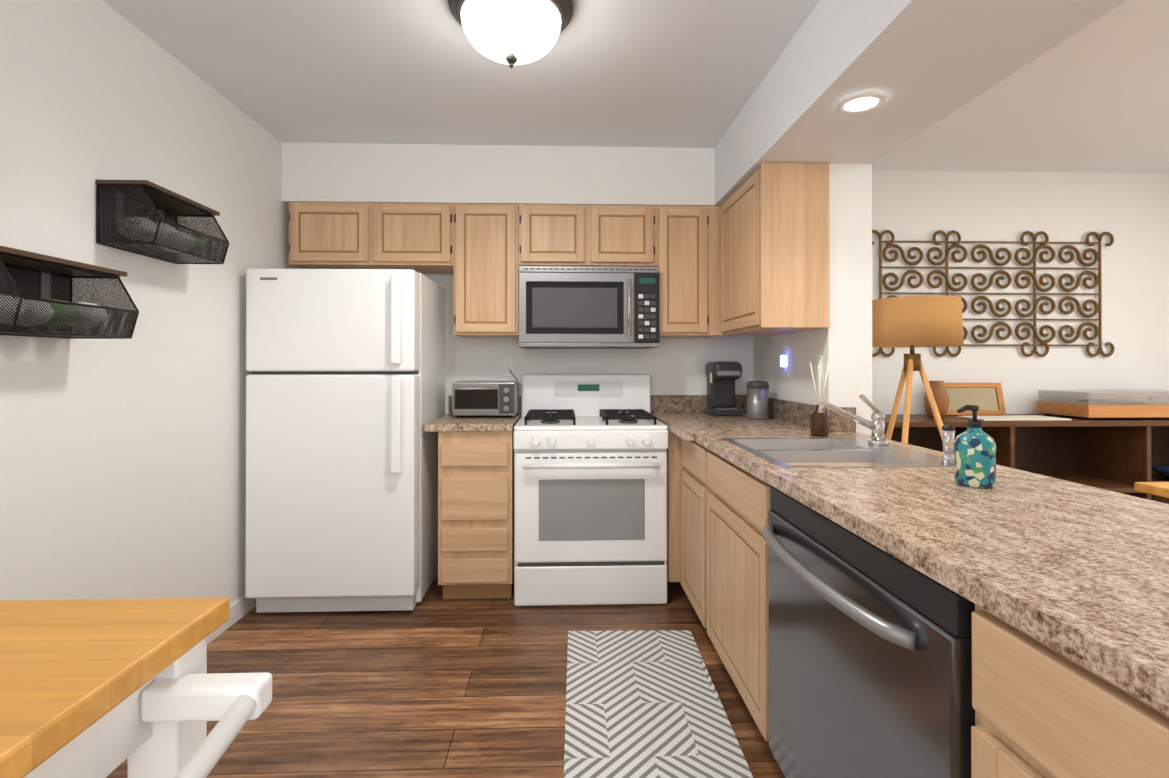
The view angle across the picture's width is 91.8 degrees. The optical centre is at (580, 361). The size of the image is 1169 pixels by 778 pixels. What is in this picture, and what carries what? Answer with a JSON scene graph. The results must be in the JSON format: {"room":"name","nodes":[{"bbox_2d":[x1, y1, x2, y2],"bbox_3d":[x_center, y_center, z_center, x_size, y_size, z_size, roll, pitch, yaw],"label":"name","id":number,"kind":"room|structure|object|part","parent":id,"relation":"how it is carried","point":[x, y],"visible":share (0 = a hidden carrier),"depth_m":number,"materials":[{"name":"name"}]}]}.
{"room":"kitchen","nodes":[
{"label":"kitchen","id":0,"kind":"room"},
{"bbox_2d":[0,0,299,604],"bbox_3d":[-1.623,0.001,0.832,0.100,2.440,5.430,0,0,-2],"label":"wall","id":1,"kind":"structure","parent":0,"point":[122,468],"depth_m":2.00,"materials":[{"name":"paint"}]},
{"bbox_2d":[0,246,138,338],"bbox_3d":[-1.492,-0.178,1.593,0.212,0.212,0.403,0,0,-2],"label":"basket","id":2,"kind":"object","parent":1,"relation":"attached to","point":[44,312],"visible":1,"depth_m":1.62,"materials":[{"name":"black metal"}]},
{"bbox_2d":[96,179,229,263],"bbox_3d":[-1.508,-0.496,2.079,0.212,0.212,0.403,0,0,-2],"label":"basket","id":3,"kind":"object","parent":1,"relation":"attached to","point":[142,230],"visible":1,"depth_m":1.98,"materials":[{"name":"black metal"}]},
{"bbox_2d":[207,595,255,644],"bbox_3d":[-1.566,1.174,0.828,0.014,0.095,5.230,0,0,-2],"label":"baseboard","id":4,"kind":"structure","parent":1,"relation":"attached to","point":[242,606],"depth_m":2.67,"materials":[{"name":"white wood"}]},
{"bbox_2d":[106,573,782,777],"bbox_3d":[1.545,1.252,0.935,6.440,0.060,5.430,0,0,-2],"label":"floor","id":5,"kind":"structure","parent":0,"point":[433,683],"depth_m":2.14,"materials":[{"name":"brown wood"}]},
{"bbox_2d":[0,597,271,777],"bbox_3d":[-0.817,0.768,0.126,1.122,0.900,1.270,0,0,-2],"label":"kitchen cart","id":6,"kind":"object","parent":5,"relation":"on","point":[97,688],"visible":1,"depth_m":0.65,"materials":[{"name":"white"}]},
{"bbox_3d":[-0.917,0.784,0.122,0.898,0.867,1.210,0,0,-2],"label":"frame","id":7,"kind":"part","parent":6,"relation":"part of","materials":[{"name":"white wood"}]},
{"bbox_3d":[-0.377,0.400,0.145,0.240,0.040,1.115,0,0,-2],"label":"rail","id":8,"kind":"part","parent":6,"relation":"part of","materials":[{"name":"white wood"}]},
{"bbox_2d":[245,268,444,612],"bbox_3d":[-1.207,0.393,3.037,0.793,1.676,0.788,0,0,-2],"label":"refrigerator","id":9,"kind":"object","parent":5,"relation":"on","point":[345,391],"visible":1,"depth_m":2.70,"materials":[{"name":"white metal"}]},
{"bbox_3d":[-0.873,0.057,2.681,0.048,0.945,0.052,0,0,-2],"label":"handle","id":10,"kind":"part","parent":9,"relation":"part of","materials":[{"name":"white plastic"}]},
{"bbox_2d":[432,422,516,598],"bbox_3d":[-0.546,0.794,3.166,0.373,0.876,0.628,0,0,-2],"label":"base cabinet","id":11,"kind":"object","parent":5,"relation":"on","point":[476,467],"depth_m":2.86,"materials":[{"name":"brown wood"}]},
{"bbox_2d":[424,414,519,431],"bbox_3d":[-0.576,0.336,3.164,0.442,0.037,0.633,0,0,-2],"label":"countertop","id":12,"kind":"structure","parent":11,"relation":"on","point":[447,422],"depth_m":2.89,"materials":[{"name":"beige stone"}]},
{"bbox_2d":[452,369,518,417],"bbox_3d":[-0.547,0.181,3.292,0.350,0.271,0.350,0,0,-2],"label":"toaster oven","id":13,"kind":"object","parent":12,"relation":"on","point":[485,398],"visible":1,"depth_m":3.15,"materials":[{"name":"silver metal"}]},
{"bbox_2d":[514,374,667,605],"bbox_3d":[0.042,0.654,3.126,0.775,1.155,0.693,0,0,-2],"label":"gas range","id":14,"kind":"object","parent":5,"relation":"on","point":[590,489],"visible":1,"depth_m":2.84,"materials":[{"name":"white metal"}]},
{"bbox_3d":[0.051,0.839,2.853,0.769,0.767,0.037,0,0,-2],"label":"door","id":15,"kind":"part","parent":14,"relation":"part of","materials":[{"name":"white metal"}]},
{"bbox_3d":[0.053,0.395,2.808,0.603,0.048,0.032,0,0,-2],"label":"knob","id":16,"kind":"part","parent":14,"relation":"part of","materials":[{"name":"white"}]},
{"bbox_3d":[0.053,0.515,2.810,0.675,0.026,0.060,0,0,-2],"label":"handle","id":17,"kind":"part","parent":14,"relation":"part of","materials":[{"name":"white"}]},
{"bbox_2d":[564,630,752,777],"bbox_3d":[0.225,1.219,1.796,0.595,0.011,1.554,0,0,-2],"label":"rug","id":18,"kind":"object","parent":5,"relation":"on","point":[643,704],"visible":0.96,"depth_m":1.96,"materials":[{"name":"white fabric"}]},
{"bbox_2d":[667,426,763,736],"bbox_3d":[0.783,0.791,2.588,0.646,0.876,1.873,0,0,-2],"label":"base cabinet","id":19,"kind":"object","parent":5,"relation":"on","point":[715,504],"depth_m":2.10,"materials":[{"name":"brown wood"}]},
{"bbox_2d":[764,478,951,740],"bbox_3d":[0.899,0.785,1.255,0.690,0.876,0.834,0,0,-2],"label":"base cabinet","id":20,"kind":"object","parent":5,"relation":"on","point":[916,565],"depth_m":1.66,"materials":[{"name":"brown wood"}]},
{"bbox_2d":[762,486,974,777],"bbox_3d":[0.816,0.789,1.254,0.666,0.868,0.777,0,0,-2],"label":"dishwasher","id":21,"kind":"object","parent":5,"relation":"on","point":[870,660],"visible":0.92,"depth_m":1.13,"materials":[{"name":"grey metal"}]},
{"bbox_3d":[0.520,0.471,1.275,0.077,0.030,0.670,0,0,-2],"label":"handle","id":22,"kind":"part","parent":21,"relation":"part of","materials":[{"name":"silver metal"}]},
{"bbox_2d":[872,295,963,443],"bbox_3d":[1.597,0.474,2.698,0.700,1.520,0.700,0,0,-2],"label":"lamp","id":23,"kind":"object","parent":5,"relation":"on","point":[912,361],"depth_m":2.51,"materials":[{"name":"beige fabric"}]},
{"bbox_3d":[1.547,-0.178,2.647,0.400,0.215,0.400,0,0,-2],"label":"tripod lamp shade","id":24,"kind":"part","parent":23,"relation":"part of","materials":[{"name":"orange fabric"}]},
{"bbox_2d":[885,414,1168,500],"bbox_3d":[2.768,0.782,3.359,2.330,0.900,0.448,0,0,-2],"label":"sideboard","id":25,"kind":"object","parent":5,"relation":"on","point":[1121,455],"visible":0.19,"depth_m":3.41,"materials":[{"name":"brown wood"}]},
{"bbox_2d":[923,381,948,417],"bbox_3d":[2.084,0.223,3.324,0.130,0.215,0.130,0,0,-2],"label":"ceramic vase","id":26,"kind":"object","parent":25,"relation":"on","point":[940,393],"visible":0.81,"depth_m":3.28,"materials":[{"name":"brown"}]},
{"bbox_2d":[943,383,1005,414],"bbox_3d":[2.388,0.231,3.486,0.420,0.199,0.060,0,0,-2],"label":"wooden frame","id":27,"kind":"object","parent":25,"relation":"on","point":[987,398],"visible":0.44,"depth_m":3.49,"materials":[{"name":"orange wood"}]},
{"bbox_2d":[957,415,1070,420],"bbox_3d":[2.486,0.326,3.268,0.500,0.008,0.220,0,0,-2],"label":"magazine","id":28,"kind":"object","parent":25,"relation":"on","point":[1011,418],"visible":0.98,"depth_m":3.19,"materials":[{"name":"beige paper"}]},
{"bbox_2d":[1037,390,1168,419],"bbox_3d":[3.223,0.253,3.368,0.760,0.155,0.350,0,0,-2],"label":"turntable","id":29,"kind":"object","parent":25,"relation":"on","point":[1087,408],"visible":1,"depth_m":3.21,"materials":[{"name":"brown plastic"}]},
{"bbox_2d":[1151,465,1168,479],"bbox_3d":[3.534,0.669,3.352,0.230,0.075,0.230,0,0,-2],"label":"bowl","id":30,"kind":"object","parent":25,"relation":"in","point":[1162,471],"visible":0.98,"depth_m":3.37,"materials":[{"name":"blue"}]},
{"bbox_2d":[952,582,1168,777],"bbox_3d":[0.921,0.782,0.610,0.690,0.876,0.456,0,0,-2],"label":"base cabinet","id":31,"kind":"object","parent":5,"relation":"on","point":[1043,709],"depth_m":0.69,"materials":[{"name":"brown wood"}]},
{"bbox_2d":[653,414,1168,705],"bbox_3d":[0.864,0.331,1.950,0.763,0.037,3.158,0,0,-2],"label":"countertop","id":32,"kind":"structure","parent":31,"relation":"on","point":[1086,567],"depth_m":1.00,"materials":[{"name":"beige stone"}]},
{"bbox_2d":[705,362,742,415],"bbox_3d":[0.846,0.159,3.375,0.180,0.315,0.224,0,0,-2],"label":"coffee maker","id":33,"kind":"object","parent":32,"relation":"on","point":[722,377],"visible":1,"depth_m":3.37,"materials":[{"name":"grey plastic"}]},
{"bbox_2d":[746,380,768,419],"bbox_3d":[0.975,0.210,3.126,0.120,0.210,0.120,0,0,-2],"label":"steel canister","id":34,"kind":"object","parent":32,"relation":"on","point":[757,399],"visible":1,"depth_m":3.08,"materials":[{"name":"grey metal"}]},
{"bbox_2d":[810,362,828,436],"bbox_3d":[1.001,0.157,2.377,0.084,0.310,0.073,0,0,-2],"label":"reed diffuser","id":35,"kind":"object","parent":32,"relation":"on","point":[819,424],"visible":0.88,"depth_m":2.35,"materials":[{"name":"brown glass"}]},
{"bbox_2d":[724,434,953,465],"bbox_3d":[0.871,0.398,1.982,0.587,0.177,0.648,0,0,-2],"label":"sink","id":36,"kind":"object","parent":32,"relation":"in","point":[837,449],"depth_m":1.96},
{"bbox_2d":[817,394,891,445],"bbox_3d":[1.018,0.215,2.100,0.258,0.191,0.102,0,0,-2],"label":"faucet","id":37,"kind":"object","parent":32,"relation":"on","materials":[{"name":"silver metal"}]},
{"bbox_2d":[936,424,954,461],"bbox_3d":[1.109,0.249,1.710,0.040,0.118,0.038,0,0,-2],"label":"salt shaker","id":38,"kind":"object","parent":32,"relation":"on","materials":[{"name":"clear glass"}]},
{"bbox_2d":[954,405,995,487],"bbox_3d":[0.983,0.208,1.416,0.087,0.200,0.086,0,0,-2],"label":"soap dispenser","id":39,"kind":"object","parent":32,"relation":"on","point":[974,455],"visible":1,"depth_m":1.39,"materials":[{"name":"ceramic"}]},
{"bbox_2d":[1134,482,1168,503],"bbox_3d":[2.768,0.851,1.889,1.130,0.750,0.750,0,0,-2],"label":"side table","id":40,"kind":"object","parent":5,"relation":"on","point":[1159,491],"visible":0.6,"depth_m":2.18,"materials":[{"name":"brown wood"}]},
{"bbox_2d":[103,0,1168,172],"bbox_3d":[1.545,-1.248,0.946,6.440,0.060,5.430,0,0,-2],"label":"ceiling","id":41,"kind":"structure","parent":0,"point":[654,73],"depth_m":2.45,"materials":[{"name":"paint"}]},
{"bbox_2d":[282,142,714,205],"bbox_3d":[-0.453,-1.046,3.331,2.410,0.324,0.325,0,0,-2],"label":"soffit","id":42,"kind":"structure","parent":41,"relation":"attached to","point":[423,173],"depth_m":3.17,"materials":[{"name":"paint"}]},
{"bbox_2d":[448,0,573,67],"bbox_3d":[-0.235,-1.103,1.920,0.424,0.222,0.424,0,0,-2],"label":"ceiling light","id":43,"kind":"object","parent":41,"relation":"attached to","point":[511,33],"visible":1,"depth_m":1.84,"materials":[{"name":"white glass"}]},
{"bbox_2d":[714,0,1126,205],"bbox_3d":[1.101,-1.056,0.930,0.530,0.324,5.230,0,0,-2],"label":"soffit","id":44,"kind":"structure","parent":41,"relation":"attached to","point":[923,65],"depth_m":1.82,"materials":[{"name":"paint"}]},
{"bbox_2d":[836,90,887,113],"bbox_3d":[0.957,-0.883,1.935,0.160,0.014,0.160,0,0,-2],"label":"recessed light","id":45,"kind":"object","parent":44,"relation":"attached to","point":[861,101],"visible":1,"depth_m":1.92,"materials":[{"name":"white"}]},
{"bbox_2d":[423,170,1168,416],"bbox_3d":[1.454,0.013,3.604,6.240,2.440,0.100,0,0,-2],"label":"wall","id":46,"kind":"structure","parent":0,"point":[1129,212],"depth_m":3.60,"materials":[{"name":"paint"}]},
{"bbox_2d":[288,202,375,268],"bbox_3d":[-1.394,-0.709,3.288,0.453,0.345,0.338,0,0,-2],"label":"upper cabinet","id":47,"kind":"object","parent":46,"relation":"attached to","point":[322,235],"depth_m":3.12,"materials":[{"name":"brown wood"}]},
{"bbox_2d":[372,202,455,273],"bbox_3d":[-0.942,-0.709,3.304,0.452,0.345,0.338,0,0,-2],"label":"upper cabinet","id":48,"kind":"object","parent":46,"relation":"attached to","point":[419,237],"depth_m":3.14,"materials":[{"name":"brown wood"}]},
{"bbox_2d":[448,203,519,337],"bbox_3d":[-0.535,-0.514,3.317,0.360,0.734,0.338,0,0,-2],"label":"upper cabinet","id":49,"kind":"object","parent":46,"relation":"attached to","point":[486,270],"depth_m":3.15,"materials":[{"name":"brown wood"}]},
{"bbox_2d":[503,357,514,375],"bbox_3d":[-0.443,0.033,3.485,0.070,0.114,0.008,0,0,-2],"label":"electrical outlet","id":50,"kind":"object","parent":46,"relation":"attached to","point":[508,363],"visible":0.9,"depth_m":3.48,"materials":[{"name":"white plastic"}]},
{"bbox_2d":[520,204,591,265],"bbox_3d":[-0.161,-0.711,3.331,0.385,0.341,0.338,0,0,-2],"label":"upper cabinet","id":51,"kind":"object","parent":46,"relation":"attached to","point":[550,234],"depth_m":3.16,"materials":[{"name":"brown wood"}]},
{"bbox_2d":[519,266,659,348],"bbox_3d":[0.041,-0.301,3.285,0.775,0.443,0.436,0,0,-2],"label":"over-the-range microwave","id":52,"kind":"object","parent":51,"relation":"attached to","point":[589,307],"visible":1,"depth_m":3.11,"materials":[{"name":"grey metal"}]},
{"bbox_3d":[-0.024,-0.295,3.123,0.636,0.386,0.033,0,0,-2],"label":"door","id":53,"kind":"part","parent":52,"relation":"part of","materials":[{"name":"silver metal"}]},
{"bbox_3d":[0.263,-0.295,3.096,0.020,0.308,0.044,0,0,-2],"label":"handle","id":54,"kind":"part","parent":52,"relation":"part of","materials":[{"name":"silver metal"}]},
{"bbox_3d":[0.365,-0.295,3.137,0.137,0.386,0.032,0,0,-2],"label":"panel","id":55,"kind":"part","parent":52,"relation":"part of","materials":[{"name":"black plastic"}]},
{"bbox_2d":[592,205,659,266],"bbox_3d":[0.230,-0.711,3.344,0.397,0.341,0.338,0,0,-2],"label":"upper cabinet","id":56,"kind":"object","parent":46,"relation":"attached to","point":[622,235],"depth_m":3.18,"materials":[{"name":"brown wood"}]},
{"bbox_2d":[656,205,715,337],"bbox_3d":[0.610,-0.514,3.356,0.363,0.734,0.338,0,0,-2],"label":"upper cabinet","id":57,"kind":"object","parent":46,"relation":"attached to","point":[687,273],"depth_m":3.19,"materials":[{"name":"brown wood"}]},
{"bbox_2d":[872,230,1113,356],"bbox_3d":[2.586,-0.427,3.573,1.602,0.797,0.019,0,0,-2],"label":"art","id":58,"kind":"object","parent":46,"relation":"attached to","point":[1098,309],"visible":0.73,"depth_m":3.57,"materials":[{"name":"gold metal"}]},
{"bbox_2d":[753,164,871,434],"bbox_3d":[1.193,0.173,3.044,0.200,2.116,1.000,0,0,-2],"label":"wall","id":59,"kind":"structure","parent":0,"point":[842,345],"depth_m":2.55,"materials":[{"name":"paint"}]},
{"bbox_2d":[716,162,829,335],"bbox_3d":[0.943,-0.516,2.869,0.308,0.734,0.697,0,0,-2],"label":"upper cabinet","id":60,"kind":"object","parent":59,"relation":"attached to","point":[750,255],"depth_m":2.52,"materials":[{"name":"brown wood"}]},
{"bbox_2d":[780,355,788,377],"bbox_3d":[1.079,0.027,3.011,0.030,0.122,0.070,0,0,-2],"label":"outlet","id":61,"kind":"object","parent":59,"relation":"attached to","point":[784,361],"visible":1,"depth_m":2.99,"materials":[{"name":"white plastic"}]},
{"bbox_2d":[815,355,822,379],"bbox_3d":[1.103,0.029,2.631,0.008,0.114,0.070,0,0,-2],"label":"light switch","id":62,"kind":"object","parent":59,"relation":"attached to","point":[818,359],"visible":0.94,"depth_m":2.62,"materials":[{"name":"white"}]}
]}

